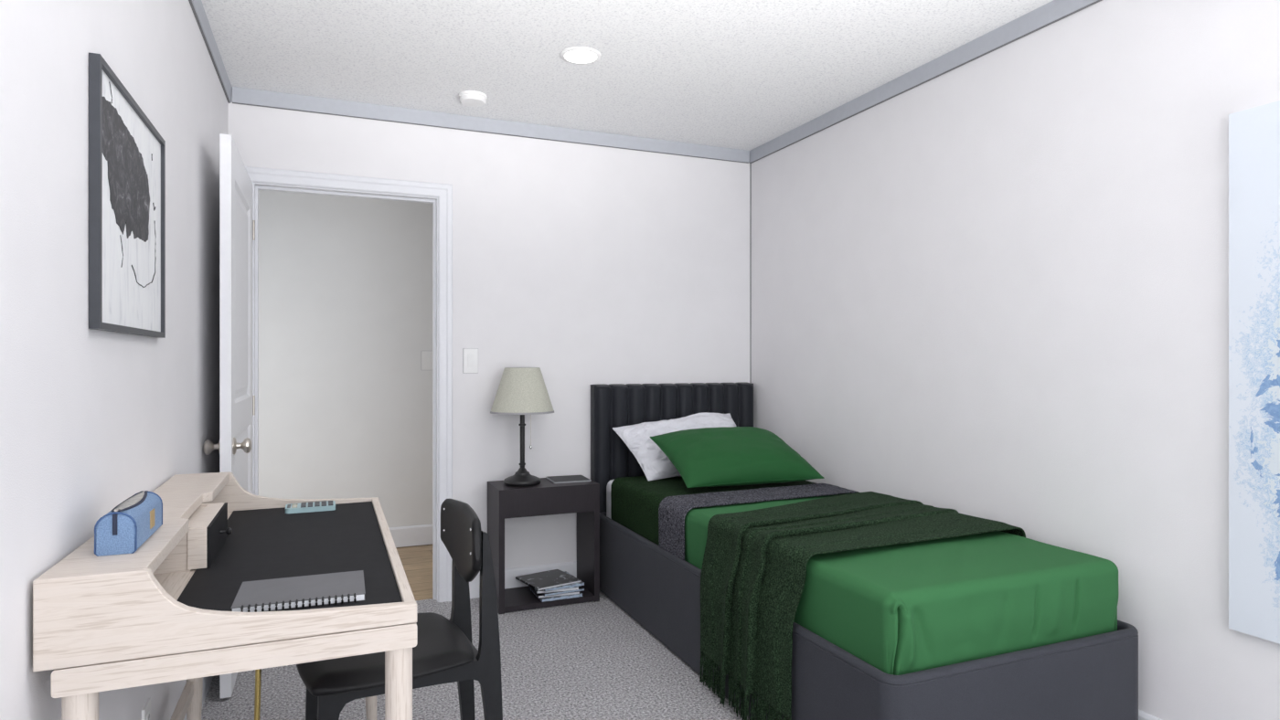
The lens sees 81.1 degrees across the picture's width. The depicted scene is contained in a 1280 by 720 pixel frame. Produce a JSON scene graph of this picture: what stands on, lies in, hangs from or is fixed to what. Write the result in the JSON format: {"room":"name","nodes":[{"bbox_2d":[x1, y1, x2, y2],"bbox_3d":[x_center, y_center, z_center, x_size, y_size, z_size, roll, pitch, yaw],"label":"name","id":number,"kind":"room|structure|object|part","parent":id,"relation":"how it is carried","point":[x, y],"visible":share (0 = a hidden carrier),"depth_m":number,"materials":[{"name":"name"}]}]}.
{"room":"bedroom","nodes":[
{"label":"bedroom","id":0,"kind":"room"},
{"bbox_2d":[0,0,228,719],"bbox_3d":[-0.803,-0.013,0.712,0.100,2.440,5.733,0,0,-23],"label":"wall","id":1,"kind":"structure","parent":0,"point":[91,421],"depth_m":1.35,"materials":[{"name":"paint"}]},
{"bbox_2d":[88,52,165,338],"bbox_3d":[-1.147,-0.319,1.693,0.018,0.520,0.612,0,0,-23],"label":"framed picture","id":2,"kind":"object","parent":1,"relation":"attached to","point":[127,153],"visible":1,"depth_m":1.60,"materials":[{"name":"white paper"}]},
{"bbox_2d":[102,70,160,331],"bbox_3d":[-1.151,-0.319,1.692,0.010,0.494,0.586,0,0,-23],"label":"print","id":3,"kind":"object","parent":2,"relation":"attached to","point":[131,143],"depth_m":1.65,"materials":[{"name":"white paper"}]},
{"bbox_2d":[141,698,150,719],"bbox_3d":[-1.217,0.907,1.846,0.008,0.116,0.072,0,0,-23],"label":"power outlet","id":4,"kind":"object","parent":1,"relation":"attached to","point":[146,710],"visible":1,"depth_m":1.84,"materials":[{"name":"white plastic"}]},
{"bbox_2d":[146,711,149,719],"bbox_3d":[-1.214,0.885,1.847,0.003,0.028,0.032,0,0,-23],"label":"socket","id":5,"kind":"object","parent":4,"relation":"attached to","point":[147,712],"depth_m":1.84,"materials":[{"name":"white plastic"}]},
{"bbox_2d":[183,676,213,719],"bbox_3d":[-0.767,1.143,0.774,0.013,0.128,5.619,0,0,-23],"label":"baseboard","id":6,"kind":"structure","parent":1,"relation":"attached to","point":[207,681],"depth_m":2.66,"materials":[{"name":"white paint"}]},
{"bbox_2d":[188,0,232,103],"bbox_3d":[-0.769,-1.198,0.781,0.015,0.071,5.633,0,0,-23],"label":"trim","id":7,"kind":"structure","parent":1,"relation":"attached to","point":[198,11],"depth_m":2.81,"materials":[{"name":"grey paint"}]},
{"bbox_2d":[258,190,432,528],"bbox_3d":[-1.322,-0.013,4.990,3.800,2.440,0.112,0,0,-23],"label":"wall","id":8,"kind":"structure","parent":0,"point":[346,283],"depth_m":4.71,"materials":[{"name":"paint"}]},
{"bbox_2d":[389,524,432,547],"bbox_3d":[-1.298,1.143,4.932,3.600,0.128,0.013,0,0,-23],"label":"baseboard","id":9,"kind":"structure","parent":8,"relation":"attached to","point":[412,536],"depth_m":4.85,"materials":[{"name":"white paint"}]},
{"bbox_2d":[421,351,432,370],"bbox_3d":[-1.392,0.003,4.894,0.075,0.127,0.010,0,0,-23],"label":"light switch","id":10,"kind":"object","parent":8,"relation":"attached to","point":[426,356],"visible":0.96,"depth_m":4.89,"materials":[{"name":"white plastic"}]},
{"bbox_2d":[201,544,750,719],"bbox_3d":[0.017,1.257,1.778,3.800,0.100,7.070,0,0,-23],"label":"floor","id":11,"kind":"structure","parent":0,"point":[591,660],"depth_m":2.83,"materials":[{"name":"grey carpet"}]},
{"bbox_2d":[32,471,417,719],"bbox_3d":[-0.871,0.769,1.748,0.556,0.876,1.127,0,0,-23],"label":"writing desk","id":12,"kind":"object","parent":11,"relation":"on","point":[160,613],"visible":0.94,"depth_m":1.30,"materials":[{"name":"beige wood"}]},
{"bbox_3d":[-0.875,0.839,1.165,0.052,0.737,0.047,0,0,-23],"label":"leg","id":13,"kind":"part","parent":12,"relation":"part of","materials":[{"name":"brown wood"}]},
{"bbox_2d":[94,490,162,556],"bbox_3d":[-0.934,0.294,1.373,0.062,0.076,0.228,0,0,-23],"label":"pencil case","id":14,"kind":"object","parent":12,"relation":"on","point":[130,524],"visible":1,"depth_m":1.28,"materials":[{"name":"blue fabric"}]},
{"bbox_2d":[40,473,229,576],"bbox_3d":[-1.062,0.343,1.668,0.141,0.024,1.083,0,0,-23],"label":"shelf","id":15,"kind":"object","parent":12,"relation":"attached to","point":[183,496],"depth_m":1.47,"materials":[{"name":"brown wood"}]},
{"bbox_3d":[-1.274,0.839,2.145,0.048,0.737,0.047,0,0,-23],"label":"leg","id":16,"kind":"part","parent":12,"relation":"part of","materials":[{"name":"brown wood"}]},
{"bbox_3d":[-1.055,0.402,1.700,0.160,0.082,0.266,0,0,-23],"label":"drawer","id":17,"kind":"part","parent":12,"relation":"part of","materials":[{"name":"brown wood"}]},
{"bbox_3d":[-0.977,0.400,1.732,0.006,0.086,0.298,0,0,-23],"label":"drawer","id":18,"kind":"part","parent":12,"relation":"part of","materials":[{"name":"black wood"}]},
{"bbox_3d":[-0.658,0.400,1.238,0.556,0.138,0.022,0,0,-23],"label":"panel","id":19,"kind":"part","parent":12,"relation":"part of","materials":[{"name":"brown wood"}]},
{"bbox_3d":[-0.967,0.401,1.747,0.024,0.018,0.018,0,0,-23],"label":"knob","id":20,"kind":"part","parent":12,"relation":"part of","materials":[{"name":"black metal"}]},
{"bbox_3d":[-0.915,0.838,1.786,0.031,0.738,0.013,0,0,-23],"label":"support rod","id":21,"kind":"part","parent":12,"relation":"part of","materials":[{"name":"gold metal"}]},
{"bbox_3d":[-1.083,0.400,2.258,0.556,0.138,0.022,0,0,-23],"label":"panel","id":22,"kind":"part","parent":12,"relation":"part of","materials":[{"name":"brown wood"}]},
{"bbox_2d":[230,570,365,612],"bbox_3d":[-0.638,0.437,1.413,0.220,0.017,0.174,0,0,-22],"label":"notebook","id":23,"kind":"object","parent":12,"relation":"on","point":[293,592],"visible":0.93,"depth_m":1.39,"materials":[{"name":"paper"}]},
{"bbox_2d":[285,501,335,513],"bbox_3d":[-0.977,0.436,2.220,0.136,0.016,0.084,0,0,-23],"label":"calculator","id":24,"kind":"object","parent":12,"relation":"on","point":[324,506],"visible":1,"depth_m":2.19,"materials":[{"name":"teal plastic"}]},
{"bbox_3d":[-0.843,0.839,2.322,0.052,0.737,0.047,0,0,-23],"label":"leg","id":25,"kind":"part","parent":12,"relation":"part of","materials":[{"name":"brown wood"}]},
{"bbox_3d":[-0.624,0.452,1.851,0.020,0.032,1.083,0,0,-23],"label":"rail","id":26,"kind":"part","parent":12,"relation":"part of","materials":[{"name":"brown wood"}]},
{"bbox_3d":[-0.434,0.839,1.349,0.049,0.737,0.047,0,0,-23],"label":"leg","id":27,"kind":"part","parent":12,"relation":"part of","materials":[{"name":"brown wood"}]},
{"bbox_2d":[296,499,502,719],"bbox_3d":[-0.650,0.805,2.007,0.500,0.804,0.479,0,0,-28],"label":"desk chair","id":28,"kind":"object","parent":11,"relation":"on","point":[444,652],"visible":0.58,"depth_m":1.95,"materials":[{"name":"black paint"}]},
{"bbox_3d":[-0.887,0.990,2.086,0.089,0.434,0.026,0,0,-23],"label":"leg","id":29,"kind":"part","parent":28,"relation":"part of","materials":[{"name":"black paint"}]},
{"bbox_3d":[-0.721,0.990,1.767,0.089,0.434,0.026,0,0,-32],"label":"leg","id":30,"kind":"part","parent":28,"relation":"part of","materials":[{"name":"black paint"}]},
{"bbox_3d":[-0.681,0.753,1.991,0.437,0.041,0.486,0,0,-28],"label":"seat","id":31,"kind":"part","parent":28,"relation":"part of","materials":[{"name":"black leather"}]},
{"bbox_3d":[-0.556,0.805,1.872,0.310,0.060,0.026,0,0,-32],"label":"rail","id":32,"kind":"part","parent":28,"relation":"part of","materials":[{"name":"black paint"}]},
{"bbox_3d":[-0.496,0.508,2.088,0.040,0.210,0.391,0,0,-28],"label":"backrest","id":33,"kind":"part","parent":28,"relation":"part of","materials":[{"name":"black leather"}]},
{"bbox_3d":[-0.531,0.828,2.236,0.079,0.758,0.026,0,0,-23],"label":"leg","id":34,"kind":"part","parent":28,"relation":"part of","materials":[{"name":"black paint"}]},
{"bbox_3d":[-0.486,0.804,2.093,0.020,0.035,0.276,0,0,-28],"label":"cross rail","id":35,"kind":"part","parent":28,"relation":"part of","materials":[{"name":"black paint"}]},
{"bbox_3d":[-0.394,0.828,1.975,0.079,0.758,0.026,0,0,-32],"label":"leg","id":36,"kind":"part","parent":28,"relation":"part of","materials":[{"name":"black paint"}]},
{"bbox_2d":[487,478,599,614],"bbox_3d":[-0.490,0.913,3.776,0.506,0.588,0.287,0,0,-23],"label":"nightstand","id":37,"kind":"object","parent":11,"relation":"on","point":[547,497],"visible":0.73,"depth_m":3.68,"materials":[{"name":"black wood"}]},
{"bbox_3d":[-0.711,0.922,3.683,0.028,0.570,0.287,0,0,-23],"label":"panel","id":38,"kind":"part","parent":37,"relation":"part of","materials":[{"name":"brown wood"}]},
{"bbox_2d":[490,367,554,487],"bbox_3d":[-0.586,0.328,3.723,0.317,0.582,0.317,0,0,-23],"label":"table lamp","id":39,"kind":"object","parent":37,"relation":"on","point":[522,391],"visible":1,"depth_m":3.63,"materials":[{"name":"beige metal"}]},
{"bbox_3d":[-0.586,0.299,3.723,0.036,0.480,0.036,0,0,-23],"label":"stem","id":40,"kind":"part","parent":39,"relation":"part of","materials":[{"name":"black metal"}]},
{"bbox_3d":[-0.586,0.150,3.723,0.316,0.224,0.316,0,0,-23],"label":"lamp shade","id":41,"kind":"part","parent":39,"relation":"part of","materials":[{"name":"fabric"}]},
{"bbox_3d":[-0.586,0.257,3.723,0.317,0.010,0.317,0,0,-23],"label":"shade trim","id":42,"kind":"part","parent":39,"relation":"part of","materials":[{"name":"white fabric"}]},
{"bbox_3d":[-0.547,0.326,3.739,0.002,0.207,0.002,0,0,-23],"label":"pull chain","id":43,"kind":"part","parent":39,"relation":"part of","materials":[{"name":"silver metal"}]},
{"bbox_3d":[-0.490,0.696,3.774,0.450,0.118,0.282,0,0,-23],"label":"drawer","id":44,"kind":"part","parent":37,"relation":"part of","materials":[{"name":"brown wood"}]},
{"bbox_2d":[504,586,594,612],"bbox_3d":[-0.490,1.190,3.776,0.450,0.026,0.283,0,0,-23],"label":"shelf","id":45,"kind":"object","parent":37,"relation":"attached to","point":[516,599],"depth_m":3.68,"materials":[{"name":"black wood"}]},
{"bbox_2d":[528,586,582,602],"bbox_3d":[-0.428,1.169,3.782,0.210,0.014,0.236,0,0,-24],"label":"magazine","id":46,"kind":"object","parent":37,"relation":"on","point":[543,600],"visible":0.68,"depth_m":3.68,"materials":[{"name":"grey paper"}]},
{"bbox_2d":[530,586,579,598],"bbox_3d":[-0.437,1.157,3.790,0.210,0.012,0.236,0,0,-20],"label":"magazine","id":47,"kind":"object","parent":46,"relation":"on","point":[539,596],"visible":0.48,"depth_m":3.69,"materials":[{"name":"paper"}]},
{"bbox_2d":[541,586,584,597],"bbox_3d":[-0.423,1.145,3.789,0.210,0.011,0.236,0,0,-27],"label":"magazine","id":48,"kind":"object","parent":47,"relation":"on","point":[581,589],"visible":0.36,"depth_m":3.68,"materials":[{"name":"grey paper"}]},
{"bbox_2d":[533,586,578,594],"bbox_3d":[-0.438,1.133,3.787,0.210,0.013,0.236,0,0,-18],"label":"magazine","id":49,"kind":"object","parent":48,"relation":"on","point":[573,588],"visible":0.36,"depth_m":3.68,"materials":[{"name":"paper"}]},
{"bbox_2d":[543,571,584,591],"bbox_3d":[-0.426,1.121,3.790,0.210,0.012,0.236,0,0,-29],"label":"magazine","id":50,"kind":"object","parent":49,"relation":"on","point":[581,583],"visible":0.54,"depth_m":3.70,"materials":[{"name":"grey paper"}]},
{"bbox_2d":[515,569,581,590],"bbox_3d":[-0.463,1.109,3.781,0.244,0.010,0.244,0,0,-36],"label":"magazine","id":51,"kind":"object","parent":50,"relation":"on","point":[555,578],"visible":1,"depth_m":3.76,"materials":[{"name":"paper"}]},
{"bbox_2d":[545,475,591,483],"bbox_3d":[-0.370,0.615,3.867,0.194,0.008,0.190,0,0,-20],"label":"notebook","id":52,"kind":"object","parent":37,"relation":"on","point":[567,478],"visible":1,"depth_m":3.83,"materials":[{"name":"paper"}]},
{"bbox_3d":[-0.270,0.922,3.867,0.028,0.570,0.287,0,0,-23],"label":"panel","id":53,"kind":"part","parent":37,"relation":"part of","materials":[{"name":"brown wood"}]},
{"bbox_2d":[589,382,1138,719],"bbox_3d":[0.632,0.669,3.143,0.983,1.076,2.342,0,0,-23],"label":"upholstered bed","id":54,"kind":"object","parent":11,"relation":"on","point":[1094,677],"visible":0.45,"depth_m":2.20,"materials":[{"name":"grey fabric"}]},
{"bbox_2d":[606,480,613,519],"bbox_3d":[0.622,0.774,3.115,0.859,0.294,2.152,0,0,-23],"label":"mattress","id":55,"kind":"object","parent":54,"relation":"on","point":[609,485],"visible":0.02,"depth_m":3.88,"materials":[{"name":"white fabric"}]},
{"bbox_2d":[610,476,816,545],"bbox_3d":[0.398,0.709,3.665,0.912,0.227,0.668,0,0,-23],"label":"sheet","id":56,"kind":"object","parent":55,"relation":"on","point":[635,501],"visible":0.49,"depth_m":3.52,"materials":[{"name":"green fabric"}]},
{"bbox_2d":[612,412,735,480],"bbox_3d":[0.253,0.441,3.933,0.749,0.311,0.317,0,0,-23],"label":"pillow","id":57,"kind":"object","parent":56,"relation":"on","point":[654,463],"visible":0.59,"depth_m":3.84,"materials":[{"name":"white fabric"}]},
{"bbox_2d":[650,426,824,488],"bbox_3d":[0.462,0.458,3.627,0.706,0.246,0.463,0,0,-23],"label":"pillow","id":58,"kind":"object","parent":56,"relation":"on","point":[726,456],"visible":1,"depth_m":3.50,"materials":[{"name":"green fabric"}]},
{"bbox_2d":[658,483,858,560],"bbox_3d":[0.548,0.705,3.304,0.936,0.235,0.252,0,0,-25],"label":"blanket","id":59,"kind":"object","parent":55,"relation":"on","point":[672,510],"visible":0.84,"depth_m":3.19,"materials":[{"name":"grey fabric"}]},
{"bbox_2d":[699,491,1025,719],"bbox_3d":[0.745,0.877,2.755,1.046,0.639,0.791,0,0,-23],"label":"throw blanket","id":60,"kind":"object","parent":55,"relation":"on","point":[753,570],"visible":0.99,"depth_m":2.53,"materials":[{"name":"green fabric"}]},
{"bbox_2d":[684,493,1118,675],"bbox_3d":[0.811,0.717,2.672,0.898,0.230,1.293,0,0,-23],"label":"comforter","id":61,"kind":"object","parent":55,"relation":"on","point":[900,609],"visible":0.53,"depth_m":2.13,"materials":[{"name":"green fabric"}]},
{"bbox_3d":[0.201,0.519,4.180,0.980,0.776,0.098,0,0,-23],"label":"headboard","id":62,"kind":"part","parent":54,"relation":"part of","materials":[{"name":"fabric"}]},
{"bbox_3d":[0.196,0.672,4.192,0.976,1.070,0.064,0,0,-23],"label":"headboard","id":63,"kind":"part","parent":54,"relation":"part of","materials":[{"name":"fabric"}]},
{"bbox_2d":[228,91,749,572],"bbox_3d":[-0.670,-0.013,3.936,2.825,2.440,0.115,0,0,-23],"label":"wall","id":64,"kind":"structure","parent":0,"point":[583,265],"depth_m":3.96,"materials":[{"name":"paint"}]},
{"bbox_2d":[202,133,255,699],"bbox_3d":[-1.625,0.198,3.027,0.152,1.994,0.828,0,0,-23],"label":"door","id":65,"kind":"structure","parent":64,"relation":"in","point":[237,226],"depth_m":2.75,"materials":[{"name":"white paint"}]},
{"bbox_3d":[-1.533,0.312,2.685,0.058,0.062,0.062,0,0,-23],"label":"knob","id":66,"kind":"part","parent":65,"relation":"part of","materials":[{"name":"silver metal"}]},
{"bbox_3d":[-1.446,0.312,2.721,0.059,0.062,0.062,0,0,-23],"label":"knob","id":67,"kind":"part","parent":65,"relation":"part of","materials":[{"name":"silver metal"}]},
{"bbox_2d":[252,182,437,602],"bbox_3d":[-1.410,0.193,3.627,0.843,2.028,0.115,0,0,-23],"label":"trim","id":68,"kind":"structure","parent":64,"relation":"attached to","point":[256,186],"depth_m":3.60,"materials":[{"name":"white paint"}]},
{"bbox_2d":[245,166,452,602],"bbox_3d":[-1.384,0.164,3.566,0.961,2.087,0.018,0,0,-23],"label":"trim","id":69,"kind":"structure","parent":64,"relation":"attached to","point":[443,192],"depth_m":3.72,"materials":[{"name":"white paint"}]},
{"bbox_2d":[463,348,478,373],"bbox_3d":[-0.857,0.004,3.790,0.075,0.127,0.010,0,0,-23],"label":"light switch","id":70,"kind":"object","parent":64,"relation":"attached to","point":[470,355],"visible":1,"depth_m":3.79,"materials":[{"name":"white plastic"}]},
{"bbox_2d":[232,86,749,163],"bbox_3d":[-0.599,-1.198,3.895,2.693,0.071,0.015,0,0,-23],"label":"trim","id":71,"kind":"structure","parent":64,"relation":"attached to","point":[244,96],"depth_m":3.79,"materials":[{"name":"grey paint"}]},
{"bbox_2d":[469,561,576,598],"bbox_3d":[-0.140,1.143,4.088,1.728,0.128,0.013,0,0,-23],"label":"baseboard","id":72,"kind":"structure","parent":64,"relation":"attached to","point":[510,574],"depth_m":3.88,"materials":[{"name":"white paint"}]},
{"bbox_2d":[749,163,751,383],"bbox_3d":[0.654,-0.041,4.423,0.004,2.240,0.004,0,0,-23],"label":"trim","id":73,"kind":"structure","parent":64,"relation":"attached to","point":[750,164],"depth_m":4.42,"materials":[{"name":"grey paint"}]},
{"bbox_2d":[201,0,1053,150],"bbox_3d":[0.482,-1.283,1.302,2.925,0.100,5.833,0,0,-23],"label":"ceiling","id":74,"kind":"structure","parent":0,"point":[732,74],"depth_m":2.97,"materials":[{"name":"white paint"}]},
{"bbox_2d":[458,90,487,106],"bbox_3d":[-0.778,-1.214,3.484,0.128,0.037,0.128,0,0,-23],"label":"smoke detector","id":75,"kind":"object","parent":74,"relation":"attached to","point":[468,98],"visible":1,"depth_m":3.44,"materials":[{"name":"white plastic"}]},
{"bbox_2d":[559,46,600,63],"bbox_3d":[-0.240,-1.229,3.024,0.166,0.007,0.166,0,0,-23],"label":"recessed light","id":76,"kind":"object","parent":74,"relation":"in","point":[575,55],"visible":1,"depth_m":3.01,"materials":[{"name":"white plastic"}]},
{"bbox_2d":[564,50,597,63],"bbox_3d":[-0.240,-1.228,3.024,0.131,0.004,0.131,0,0,-23],"label":"diffuser","id":77,"kind":"object","parent":76,"relation":"attached to","point":[570,56],"depth_m":3.02,"materials":[{"name":"white plastic"}]},
{"bbox_2d":[751,0,1279,719],"bbox_3d":[1.782,-0.013,1.853,0.100,2.440,5.848,0,0,-23],"label":"wall","id":78,"kind":"structure","parent":0,"point":[996,288],"depth_m":2.57,"materials":[{"name":"paint"}]},
{"bbox_2d":[749,0,1102,163],"bbox_3d":[1.732,-1.198,1.823,0.015,0.071,5.633,0,0,-23],"label":"trim","id":79,"kind":"structure","parent":78,"relation":"attached to","point":[1053,11],"depth_m":3.06,"materials":[{"name":"grey paint"}]},
{"bbox_2d":[1138,710,1162,719],"bbox_3d":[1.736,1.143,1.817,0.013,0.128,5.619,0,0,-23],"label":"baseboard","id":80,"kind":"structure","parent":78,"relation":"attached to","point":[1142,716],"depth_m":2.28,"materials":[{"name":"white paint"}]},
{"bbox_2d":[1228,100,1279,643],"bbox_3d":[1.821,0.032,1.599,0.021,1.415,1.000,0,0,-23],"label":"canvas painting","id":81,"kind":"object","parent":78,"relation":"attached to","point":[1253,133],"visible":1,"depth_m":2.00}
]}

